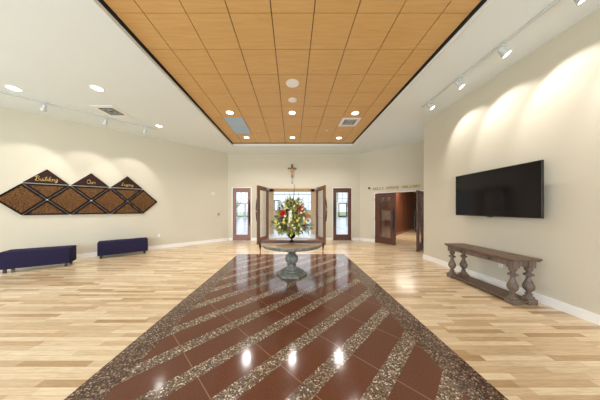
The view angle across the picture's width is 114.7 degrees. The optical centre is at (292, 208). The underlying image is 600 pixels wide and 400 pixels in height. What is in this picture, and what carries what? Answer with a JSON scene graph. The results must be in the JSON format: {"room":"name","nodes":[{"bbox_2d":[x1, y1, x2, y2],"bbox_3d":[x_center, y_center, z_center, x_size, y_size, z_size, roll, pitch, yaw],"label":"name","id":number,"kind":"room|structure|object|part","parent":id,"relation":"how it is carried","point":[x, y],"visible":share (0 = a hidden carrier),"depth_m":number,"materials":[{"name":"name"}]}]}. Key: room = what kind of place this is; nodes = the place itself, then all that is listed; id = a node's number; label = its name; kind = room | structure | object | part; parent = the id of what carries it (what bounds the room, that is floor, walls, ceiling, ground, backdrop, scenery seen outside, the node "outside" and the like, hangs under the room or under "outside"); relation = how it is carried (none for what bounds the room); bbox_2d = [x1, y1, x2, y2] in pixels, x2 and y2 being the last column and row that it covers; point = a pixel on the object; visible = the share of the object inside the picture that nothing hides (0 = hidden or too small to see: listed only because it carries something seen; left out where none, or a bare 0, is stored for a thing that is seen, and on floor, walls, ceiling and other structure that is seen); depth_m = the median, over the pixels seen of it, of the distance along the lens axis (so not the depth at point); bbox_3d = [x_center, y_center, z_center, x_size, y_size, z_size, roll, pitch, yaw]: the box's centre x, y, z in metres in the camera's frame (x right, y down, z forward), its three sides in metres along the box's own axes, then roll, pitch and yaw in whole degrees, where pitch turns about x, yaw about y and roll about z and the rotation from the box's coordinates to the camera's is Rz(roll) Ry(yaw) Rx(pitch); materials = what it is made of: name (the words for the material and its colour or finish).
{"room":"house of worship","nodes":[
{"label":"house of worship","id":0,"kind":"room"},
{"bbox_2d":[0,107,227,253],"bbox_3d":[-5.822,-0.540,6.506,7.500,4.080,0.200,0,0,-43],"label":"wall","id":1,"kind":"structure","parent":0,"point":[182,179],"depth_m":6.23,"materials":[{"name":"beige paint"}]},
{"bbox_2d":[0,183,45,214],"bbox_3d":[-7.166,-0.245,5.074,0.833,0.847,0.044,0,0,-43],"label":"plaque","id":2,"kind":"object","parent":1,"relation":"attached to","point":[20,199],"visible":1,"depth_m":5.06,"materials":[{"name":"wood"}]},
{"bbox_2d":[23,183,67,198],"bbox_3d":[-6.856,-0.462,5.365,0.821,0.417,0.044,0,0,-43],"label":"plaque","id":3,"kind":"object","parent":1,"relation":"attached to","point":[47,191],"visible":1,"depth_m":5.35,"materials":[{"name":"wood"}]},
{"bbox_2d":[24,200,68,214],"bbox_3d":[-6.856,-0.028,5.365,0.821,0.417,0.044,0,0,-43],"label":"plaque","id":4,"kind":"object","parent":1,"relation":"attached to","point":[46,208],"visible":1,"depth_m":5.35,"materials":[{"name":"wood"}]},
{"bbox_2d":[24,169,68,184],"bbox_3d":[-6.854,-0.896,5.364,0.820,0.401,0.048,0,0,-43],"label":"plaque","id":5,"kind":"object","parent":1,"relation":"attached to","point":[46,177],"visible":1,"depth_m":5.35,"materials":[{"name":"brown wood"}]},
{"bbox_2d":[48,186,90,213],"bbox_3d":[-6.545,-0.245,5.657,0.833,0.847,0.044,0,0,-43],"label":"plaque","id":6,"kind":"object","parent":1,"relation":"attached to","point":[70,200],"visible":1,"depth_m":5.64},
{"bbox_2d":[71,201,108,214],"bbox_3d":[-6.235,-0.028,5.949,0.821,0.417,0.044,0,0,-43],"label":"plaque","id":7,"kind":"object","parent":1,"relation":"attached to","point":[91,207],"visible":1,"depth_m":5.93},
{"bbox_2d":[72,173,108,186],"bbox_3d":[-6.233,-0.896,5.947,0.820,0.401,0.048,0,0,-43],"label":"plaque","id":8,"kind":"object","parent":1,"relation":"attached to","point":[89,180],"visible":1,"depth_m":5.92,"materials":[{"name":"brown wood"}]},
{"bbox_2d":[72,186,108,199],"bbox_3d":[-6.235,-0.462,5.949,0.821,0.417,0.044,0,0,-43],"label":"plaque","id":9,"kind":"object","parent":1,"relation":"attached to","point":[91,193],"visible":1,"depth_m":5.93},
{"bbox_2d":[92,188,126,213],"bbox_3d":[-5.924,-0.245,6.240,0.833,0.847,0.044,0,0,-43],"label":"plaque","id":10,"kind":"object","parent":1,"relation":"attached to","point":[109,200],"visible":1,"depth_m":6.22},
{"bbox_2d":[112,176,141,188],"bbox_3d":[-5.612,-0.896,6.530,0.820,0.401,0.048,0,0,-43],"label":"plaque","id":11,"kind":"object","parent":1,"relation":"attached to","point":[126,182],"visible":1,"depth_m":6.52,"materials":[{"name":"brown wood"}]},
{"bbox_2d":[112,188,141,200],"bbox_3d":[-5.614,-0.462,6.532,0.821,0.417,0.044,0,0,-43],"label":"plaque","id":12,"kind":"object","parent":1,"relation":"attached to","point":[127,194],"visible":1,"depth_m":6.52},
{"bbox_2d":[112,202,142,213],"bbox_3d":[-5.614,-0.028,6.532,0.821,0.417,0.044,0,0,-43],"label":"plaque","id":13,"kind":"object","parent":1,"relation":"attached to","point":[127,208],"visible":1,"depth_m":6.52,"materials":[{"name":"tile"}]},
{"bbox_2d":[128,190,156,212],"bbox_3d":[-5.303,-0.245,6.823,0.833,0.847,0.044,0,0,-43],"label":"plaque","id":14,"kind":"object","parent":1,"relation":"attached to","point":[142,201],"visible":1,"depth_m":6.80,"materials":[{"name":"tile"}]},
{"bbox_2d":[76,238,227,258],"bbox_3d":[-5.755,1.435,6.420,7.480,0.130,0.018,0,0,-43],"label":"baseboard","id":15,"kind":"structure","parent":1,"relation":"attached to","point":[84,255],"depth_m":7.42,"materials":[{"name":"white paint"}]},
{"bbox_2d":[228,153,359,240],"bbox_3d":[0.090,-0.540,9.110,6.420,4.080,0.220,0,0,0],"label":"wall","id":16,"kind":"structure","parent":0,"point":[269,170],"depth_m":9.00,"materials":[{"name":"beige paint"}]},
{"bbox_2d":[233,188,250,239],"bbox_3d":[-2.386,0.270,8.983,0.858,2.440,0.149,0,0,0],"label":"door","id":17,"kind":"structure","parent":16,"relation":"in","point":[235,237],"depth_m":9.01,"materials":[{"name":"brown wood"}]},
{"bbox_3d":[-2.027,0.210,8.967,0.070,1.220,0.116,0,0,0],"label":"pull handle","id":18,"kind":"part","parent":17,"relation":"part of","materials":[{"name":"brown metal"}]},
{"bbox_2d":[232,187,251,240],"bbox_3d":[-2.377,0.250,8.990,0.925,2.500,0.020,0,0,0],"label":"trim","id":19,"kind":"structure","parent":16,"relation":"attached to","point":[232,187],"depth_m":8.98,"materials":[{"name":"white paint"}]},
{"bbox_2d":[256,185,269,244],"bbox_3d":[-1.313,0.265,8.464,0.199,2.450,1.135,0,0,20],"label":"door","id":20,"kind":"structure","parent":16,"relation":"in","point":[259,239],"depth_m":8.15,"materials":[{"name":"brown wood"}]},
{"bbox_2d":[288,164,295,182],"bbox_3d":[-0.020,-1.620,8.924,0.400,0.880,0.152,0,0,0],"label":"crucifix","id":21,"kind":"object","parent":16,"relation":"attached to","point":[291,168],"visible":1,"depth_m":8.93,"materials":[{"name":"brown wood"}]},
{"bbox_2d":[228,238,359,240],"bbox_3d":[0.070,1.435,8.991,6.140,0.130,0.018,0,0,0],"label":"baseboard","id":22,"kind":"structure","parent":16,"relation":"attached to","point":[229,239],"depth_m":8.98,"materials":[{"name":"white paint"}]},
{"bbox_2d":[314,185,326,244],"bbox_3d":[1.246,0.265,8.455,0.199,2.450,1.139,0,0,-17],"label":"door","id":23,"kind":"structure","parent":16,"relation":"in","point":[320,188],"depth_m":8.03,"materials":[{"name":"brown wood"}]},
{"bbox_2d":[333,188,350,239],"bbox_3d":[2.321,0.270,8.983,0.873,2.440,0.149,0,0,0],"label":"door","id":24,"kind":"structure","parent":16,"relation":"in","point":[335,190],"depth_m":9.01,"materials":[{"name":"brown wood"}]},
{"bbox_2d":[351,188,351,240],"bbox_3d":[2.330,0.260,8.990,0.900,2.480,0.020,0,0,0],"label":"trim","id":25,"kind":"structure","parent":16,"relation":"attached to","point":[351,188],"depth_m":8.98,"materials":[{"name":"white paint"}]},
{"bbox_2d":[182,0,414,140],"bbox_3d":[0.000,-2.740,2.820,4.920,0.030,10.040,0,0,0],"label":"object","id":26,"kind":"structure","parent":0,"point":[270,0],"depth_m":3.34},
{"bbox_2d":[0,217,599,399],"bbox_3d":[0.000,1.548,15.300,28.000,0.103,38.000,0,0,0],"label":"floor","id":27,"kind":"structure","parent":0,"point":[60,325],"depth_m":2.34,"materials":[{"name":"brown wood"}]},
{"bbox_2d":[0,245,75,272],"bbox_3d":[-6.350,1.252,4.848,1.130,0.495,0.423,0,0,-32],"label":"bench","id":28,"kind":"object","parent":27,"relation":"on","point":[12,259],"visible":1,"depth_m":4.70,"materials":[{"name":"blue fabric"}]},
{"bbox_2d":[97,237,147,258],"bbox_3d":[-5.424,1.252,6.191,1.200,0.495,0.422,0,0,-41],"label":"bench","id":29,"kind":"object","parent":27,"relation":"on","point":[120,246],"visible":1,"depth_m":6.02,"materials":[{"name":"blue fabric"}]},
{"bbox_2d":[260,237,322,278],"bbox_3d":[-0.020,1.127,4.380,1.404,0.740,1.404,0,0,0],"label":"pedestal table","id":30,"kind":"object","parent":27,"relation":"on","point":[291,271],"visible":0.87,"depth_m":4.15,"materials":[{"name":"grey stone"}]},
{"bbox_2d":[259,240,323,256],"bbox_3d":[-0.020,0.929,4.380,1.458,0.351,0.380,0,0,0],"label":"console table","id":31,"kind":"object","parent":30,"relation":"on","point":[262,241],"visible":0.98,"depth_m":4.39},
{"bbox_2d":[288,233,294,241],"bbox_3d":[-0.020,0.642,4.380,0.230,0.212,0.230,0,0,0],"label":"urn vase","id":32,"kind":"object","parent":31,"relation":"on","point":[293,235],"visible":0.66,"depth_m":4.32,"materials":[{"name":"black ceramic"}]},
{"bbox_2d":[269,186,314,236],"bbox_3d":[-0.007,0.039,4.383,1.092,1.182,0.892,0,0,-6],"label":"flower bouquet","id":33,"kind":"object","parent":32,"relation":"in","point":[290,217],"visible":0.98,"depth_m":4.17,"materials":[{"name":"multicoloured plant"}]},
{"bbox_3d":[-0.020,0.808,4.380,1.404,0.078,1.404,0,0,0],"label":"rim moulding","id":34,"kind":"part","parent":30,"relation":"part of","materials":[{"name":"grey stone"}]},
{"bbox_2d":[269,188,315,238],"bbox_3d":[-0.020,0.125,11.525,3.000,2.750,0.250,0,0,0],"label":"trim","id":35,"kind":"structure","parent":27,"relation":"on","point":[271,191],"depth_m":11.40,"materials":[{"name":"brown wood"}]},
{"bbox_2d":[444,243,542,305],"bbox_3d":[3.600,1.137,3.605,0.440,0.725,1.350,0,0,0],"label":"console table","id":36,"kind":"object","parent":27,"relation":"on","point":[513,261],"visible":1,"depth_m":3.20,"materials":[{"name":"brown wood"}]},
{"bbox_3d":[3.475,1.118,4.180,0.136,0.594,0.136,0,0,0],"label":"leg","id":37,"kind":"part","parent":36,"relation":"part of","materials":[{"name":"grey wood"}]},
{"bbox_3d":[3.424,0.862,3.890,0.007,0.070,0.480,0,0,0],"label":"drawer","id":38,"kind":"part","parent":36,"relation":"part of","materials":[{"name":"brown wood"}]},
{"bbox_3d":[3.725,1.118,4.180,0.136,0.594,0.136,0,0,0],"label":"leg","id":39,"kind":"part","parent":36,"relation":"part of","materials":[{"name":"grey wood"}]},
{"bbox_3d":[3.424,0.862,3.340,0.007,0.070,0.500,0,0,0],"label":"drawer","id":40,"kind":"part","parent":36,"relation":"part of","materials":[{"name":"brown wood"}]},
{"bbox_2d":[453,274,527,302],"bbox_3d":[3.600,1.452,3.605,0.340,0.035,1.250,0,0,0],"label":"shelf","id":41,"kind":"object","parent":36,"relation":"attached to","point":[490,288],"depth_m":3.44,"materials":[{"name":"brown wood"}]},
{"bbox_3d":[3.600,0.812,3.605,0.416,0.016,1.326,0,0,0],"label":"moulding","id":42,"kind":"part","parent":36,"relation":"part of","materials":[{"name":"brown wood"}]},
{"bbox_3d":[3.475,1.118,3.030,0.136,0.594,0.136,0,0,0],"label":"leg","id":43,"kind":"part","parent":36,"relation":"part of","materials":[{"name":"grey wood"}]},
{"bbox_3d":[3.725,1.118,3.030,0.136,0.594,0.136,0,0,0],"label":"leg","id":44,"kind":"part","parent":36,"relation":"part of","materials":[{"name":"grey wood"}]},
{"bbox_2d":[0,0,599,152],"bbox_3d":[-1.300,-2.755,2.760,15.000,0.350,12.920,0,0,0],"label":"ceiling","id":45,"kind":"structure","parent":0,"point":[53,51],"depth_m":3.64,"materials":[{"name":"white paint"}]},
{"bbox_2d":[4,85,22,91],"bbox_3d":[-5.980,-2.574,4.120,0.240,0.012,0.240,0,0,0],"label":"recessed light","id":46,"kind":"object","parent":45,"relation":"in","point":[14,88],"visible":1,"depth_m":4.11,"materials":[{"name":"white paint"}]},
{"bbox_2d":[0,91,156,129],"bbox_3d":[-5.695,-2.566,4.965,3.602,0.027,0.040,0,0,-44],"label":"track rail","id":47,"kind":"object","parent":45,"relation":"attached to","point":[0,91],"visible":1,"depth_m":4.96,"materials":[{"name":"grey metal"}]},
{"bbox_2d":[39,103,46,111],"bbox_3d":[-6.035,-2.451,4.660,0.152,0.206,0.123,0,0,0],"label":"track spotlight","id":48,"kind":"object","parent":47,"relation":"attached to","point":[43,107],"visible":1,"depth_m":4.63,"materials":[{"name":"grey metal"}]},
{"bbox_2d":[102,117,107,124],"bbox_3d":[-5.265,-2.451,5.405,0.152,0.206,0.124,0,0,0],"label":"track spotlight","id":49,"kind":"object","parent":47,"relation":"attached to","point":[105,121],"visible":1,"depth_m":5.38,"materials":[{"name":"grey metal"}]},
{"bbox_2d":[90,85,104,91],"bbox_3d":[-4.190,-2.574,4.120,0.230,0.012,0.230,0,0,0],"label":"recessed light","id":50,"kind":"object","parent":45,"relation":"in","point":[97,88],"visible":1,"depth_m":4.11,"materials":[{"name":"white paint"}]},
{"bbox_2d":[90,106,131,116],"bbox_3d":[-4.800,-2.574,5.100,0.580,0.011,0.580,0,0,0],"label":"ceiling vent","id":51,"kind":"object","parent":45,"relation":"in","point":[111,111],"visible":1,"depth_m":5.09,"materials":[{"name":"white metal"}]},
{"bbox_2d":[104,0,480,142],"bbox_3d":[0.000,-2.675,2.820,4.838,0.020,9.950,0,0,0],"label":"ceiling panels","id":52,"kind":"object","parent":45,"relation":"attached to","point":[165,28],"visible":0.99,"depth_m":3.26,"materials":[{"name":"brown wood"}]},
{"bbox_2d":[224,118,246,125],"bbox_3d":[-1.740,-2.659,5.915,0.565,0.009,0.570,0,0,0],"label":"return grille","id":53,"kind":"object","parent":52,"relation":"attached to","point":[231,121],"visible":1,"depth_m":5.86,"materials":[{"name":"grey metal"}]},
{"bbox_2d":[231,127,250,133],"bbox_3d":[-1.740,-2.659,6.543,0.565,0.009,0.605,0,0,0],"label":"return grille","id":54,"kind":"object","parent":52,"relation":"attached to","point":[238,130],"visible":1,"depth_m":6.55,"materials":[{"name":"grey metal"}]},
{"bbox_2d":[286,79,298,87],"bbox_3d":[0.000,-2.659,4.090,0.284,0.012,0.284,0,0,0],"label":"ceiling speaker","id":55,"kind":"object","parent":52,"relation":"attached to","point":[292,83],"visible":1,"depth_m":4.08,"materials":[{"name":"white paint"}]},
{"bbox_2d":[287,80,297,86],"bbox_3d":[0.000,-2.654,4.090,0.234,0.002,0.234,0,0,0],"label":"speaker grille","id":56,"kind":"object","parent":55,"relation":"attached to","point":[290,83],"depth_m":4.08,"materials":[{"name":"white plastic"}]},
{"bbox_2d":[288,98,296,102],"bbox_3d":[0.000,-2.659,4.720,0.216,0.012,0.216,0,0,0],"label":"ceiling speaker","id":57,"kind":"object","parent":52,"relation":"attached to","point":[292,100],"visible":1,"depth_m":4.72,"materials":[{"name":"white paint"}]},
{"bbox_2d":[338,118,360,125],"bbox_3d":[1.747,-2.659,5.920,0.566,0.011,0.566,0,0,0],"label":"air diffuser","id":58,"kind":"object","parent":52,"relation":"attached to","point":[344,121],"visible":1,"depth_m":5.87,"materials":[{"name":"white paint"}]},
{"bbox_2d":[92,0,492,145],"bbox_3d":[0.000,-2.678,2.820,4.920,0.095,10.040,0,0,0],"label":"trim","id":59,"kind":"structure","parent":45,"relation":"attached to","point":[102,2],"depth_m":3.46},
{"bbox_2d":[422,0,560,106],"bbox_3d":[3.280,-2.566,2.715,0.040,0.027,4.254,0,0,0],"label":"track rail","id":60,"kind":"object","parent":45,"relation":"attached to","point":[556,1],"visible":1,"depth_m":2.96,"materials":[{"name":"grey metal"}]},
{"bbox_2d":[427,101,434,109],"bbox_3d":[3.295,-2.450,4.555,0.150,0.206,0.136,0,0,0],"label":"track spotlight","id":61,"kind":"object","parent":60,"relation":"attached to","point":[431,106],"visible":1,"depth_m":4.55,"materials":[{"name":"grey metal"}]},
{"bbox_2d":[455,78,464,89],"bbox_3d":[3.295,-2.450,3.765,0.150,0.206,0.136,0,0,0],"label":"track spotlight","id":62,"kind":"object","parent":60,"relation":"attached to","point":[458,83],"visible":1,"depth_m":3.76,"materials":[{"name":"grey metal"}]},
{"bbox_2d":[497,44,511,58],"bbox_3d":[3.295,-2.450,2.975,0.150,0.206,0.136,0,0,0],"label":"track spotlight","id":63,"kind":"object","parent":60,"relation":"attached to","point":[503,52],"visible":1,"depth_m":2.97,"materials":[{"name":"grey metal"}]},
{"bbox_2d":[573,0,584,5],"bbox_3d":[3.295,-2.450,2.185,0.150,0.206,0.136,0,0,0],"label":"track spotlight","id":64,"kind":"object","parent":60,"relation":"attached to","point":[577,2],"visible":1,"depth_m":2.20,"materials":[{"name":"grey metal"}]},
{"bbox_2d":[336,193,337,216],"bbox_3d":[0.000,-1.500,34.125,28.000,6.000,0.250,0,0,0],"label":"wall","id":65,"kind":"structure","parent":0,"point":[336,193],"depth_m":34.00,"materials":[{"name":"white paint"}]},
{"bbox_2d":[237,203,244,216],"bbox_3d":[-9.200,0.250,34.060,1.400,2.500,0.100,0,0,0],"label":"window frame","id":66,"kind":"structure","parent":65,"relation":"in","point":[237,203],"depth_m":34.01,"materials":[{"name":"white metal"}]},
{"bbox_2d":[236,192,247,201],"bbox_3d":[-8.700,-2.400,34.060,3.800,2.600,0.100,0,0,0],"label":"window","id":67,"kind":"structure","parent":65,"relation":"in","point":[241,198],"depth_m":34.02,"materials":[{"name":"grey metal"}]},
{"bbox_2d":[274,194,310,210],"bbox_3d":[0.100,-1.090,34.060,7.200,2.920,0.100,0,0,0],"label":"window","id":68,"kind":"structure","parent":65,"relation":"in","point":[308,202],"depth_m":34.01,"materials":[{"name":"grey metal"}]},
{"bbox_2d":[274,192,310,193],"bbox_3d":[0.100,-2.850,34.060,7.200,0.400,0.100,0,0,0],"label":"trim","id":69,"kind":"structure","parent":65,"relation":"in","point":[279,192],"depth_m":34.01,"materials":[{"name":"white paint"}]},
{"bbox_2d":[274,211,310,214],"bbox_3d":[0.100,0.795,33.940,7.400,0.850,0.120,0,0,0],"label":"trim","id":70,"kind":"structure","parent":65,"relation":"attached to","point":[309,212],"depth_m":33.88,"materials":[{"name":"brown wood"}]},
{"bbox_2d":[338,203,346,216],"bbox_3d":[8.900,0.250,34.060,1.500,2.500,0.100,0,0,0],"label":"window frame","id":71,"kind":"structure","parent":65,"relation":"in","point":[338,203],"depth_m":34.01,"materials":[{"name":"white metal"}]},
{"bbox_2d":[360,141,423,238],"bbox_3d":[4.541,-0.540,7.841,3.600,4.080,0.200,0,0,43],"label":"wall","id":72,"kind":"structure","parent":0,"point":[401,165],"depth_m":8.20,"materials":[{"name":"beige paint"}]},
{"bbox_2d":[360,238,373,241],"bbox_3d":[4.364,1.435,7.857,3.280,0.130,0.018,0,0,43],"label":"baseboard","id":73,"kind":"structure","parent":72,"relation":"attached to","point":[361,239],"depth_m":8.77,"materials":[{"name":"white paint"}]},
{"bbox_2d":[375,193,395,244],"bbox_3d":[3.884,0.425,8.126,0.149,2.130,0.898,0,0,-37],"label":"door","id":74,"kind":"structure","parent":72,"relation":"in","point":[392,240],"depth_m":8.01,"materials":[{"name":"brown wood"}]},
{"bbox_3d":[4.091,0.450,7.820,0.115,1.000,0.070,0,0,-37],"label":"pull handle","id":75,"kind":"part","parent":74,"relation":"part of","materials":[{"name":"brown metal"}]},
{"bbox_2d":[373,184,420,189],"bbox_3d":[4.254,-0.871,7.965,1.798,0.113,0.014,0,0,43],"label":"wall sign","id":76,"kind":"object","parent":72,"relation":"attached to","point":[420,184],"visible":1,"depth_m":7.90,"materials":[{"name":"gold metal"}]},
{"bbox_2d":[374,190,423,241],"bbox_3d":[4.320,0.400,7.897,1.860,2.200,0.020,0,0,43],"label":"trim","id":77,"kind":"structure","parent":72,"relation":"attached to","point":[415,190],"depth_m":8.52,"materials":[{"name":"white paint"}]},
{"bbox_2d":[414,190,423,250],"bbox_3d":[4.618,0.425,7.017,0.898,2.130,0.149,0,0,-44],"label":"door","id":78,"kind":"structure","parent":72,"relation":"in","point":[419,245],"depth_m":6.78,"materials":[{"name":"brown wood"}]},
{"bbox_2d":[380,192,420,236],"bbox_3d":[7.497,0.100,12.589,0.050,2.560,10.770,0,0,43],"label":"wall","id":79,"kind":"structure","parent":0,"point":[405,201],"depth_m":11.55,"materials":[{"name":"brown paint"}]},
{"bbox_2d":[386,225,420,237],"bbox_3d":[7.516,1.440,12.591,0.075,0.120,10.800,0,0,43],"label":"baseboard","id":80,"kind":"structure","parent":79,"relation":"attached to","point":[404,231],"depth_m":11.62,"materials":[{"name":"brown wood"}]},
{"bbox_2d":[424,8,599,314],"bbox_3d":[4.050,-0.540,1.080,0.200,4.080,9.400,0,0,0],"label":"wall","id":81,"kind":"structure","parent":0,"point":[545,106],"depth_m":3.05,"materials":[{"name":"beige paint"}]},
{"bbox_2d":[456,160,543,218],"bbox_3d":[3.873,-0.288,3.700,0.153,0.914,1.550,0,0,0],"label":"television","id":82,"kind":"object","parent":81,"relation":"attached to","point":[515,191],"visible":1,"depth_m":3.44,"materials":[{"name":"black plastic"}]},
{"bbox_2d":[423,254,599,325],"bbox_3d":[3.941,1.435,1.189,0.018,0.130,9.218,0,0,0],"label":"baseboard","id":83,"kind":"structure","parent":81,"relation":"attached to","point":[594,318],"depth_m":3.02,"materials":[{"name":"white paint"}]},
{"label":"outside","id":84,"kind":"structure","parent":0,"visible":0},
{"bbox_2d":[236,212,345,216],"bbox_3d":[0.000,1.685,30.000,120.000,0.130,120.000,0,0,0],"label":"ground","id":85,"kind":"structure","parent":84,"point":[239,213],"depth_m":51.84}
]}

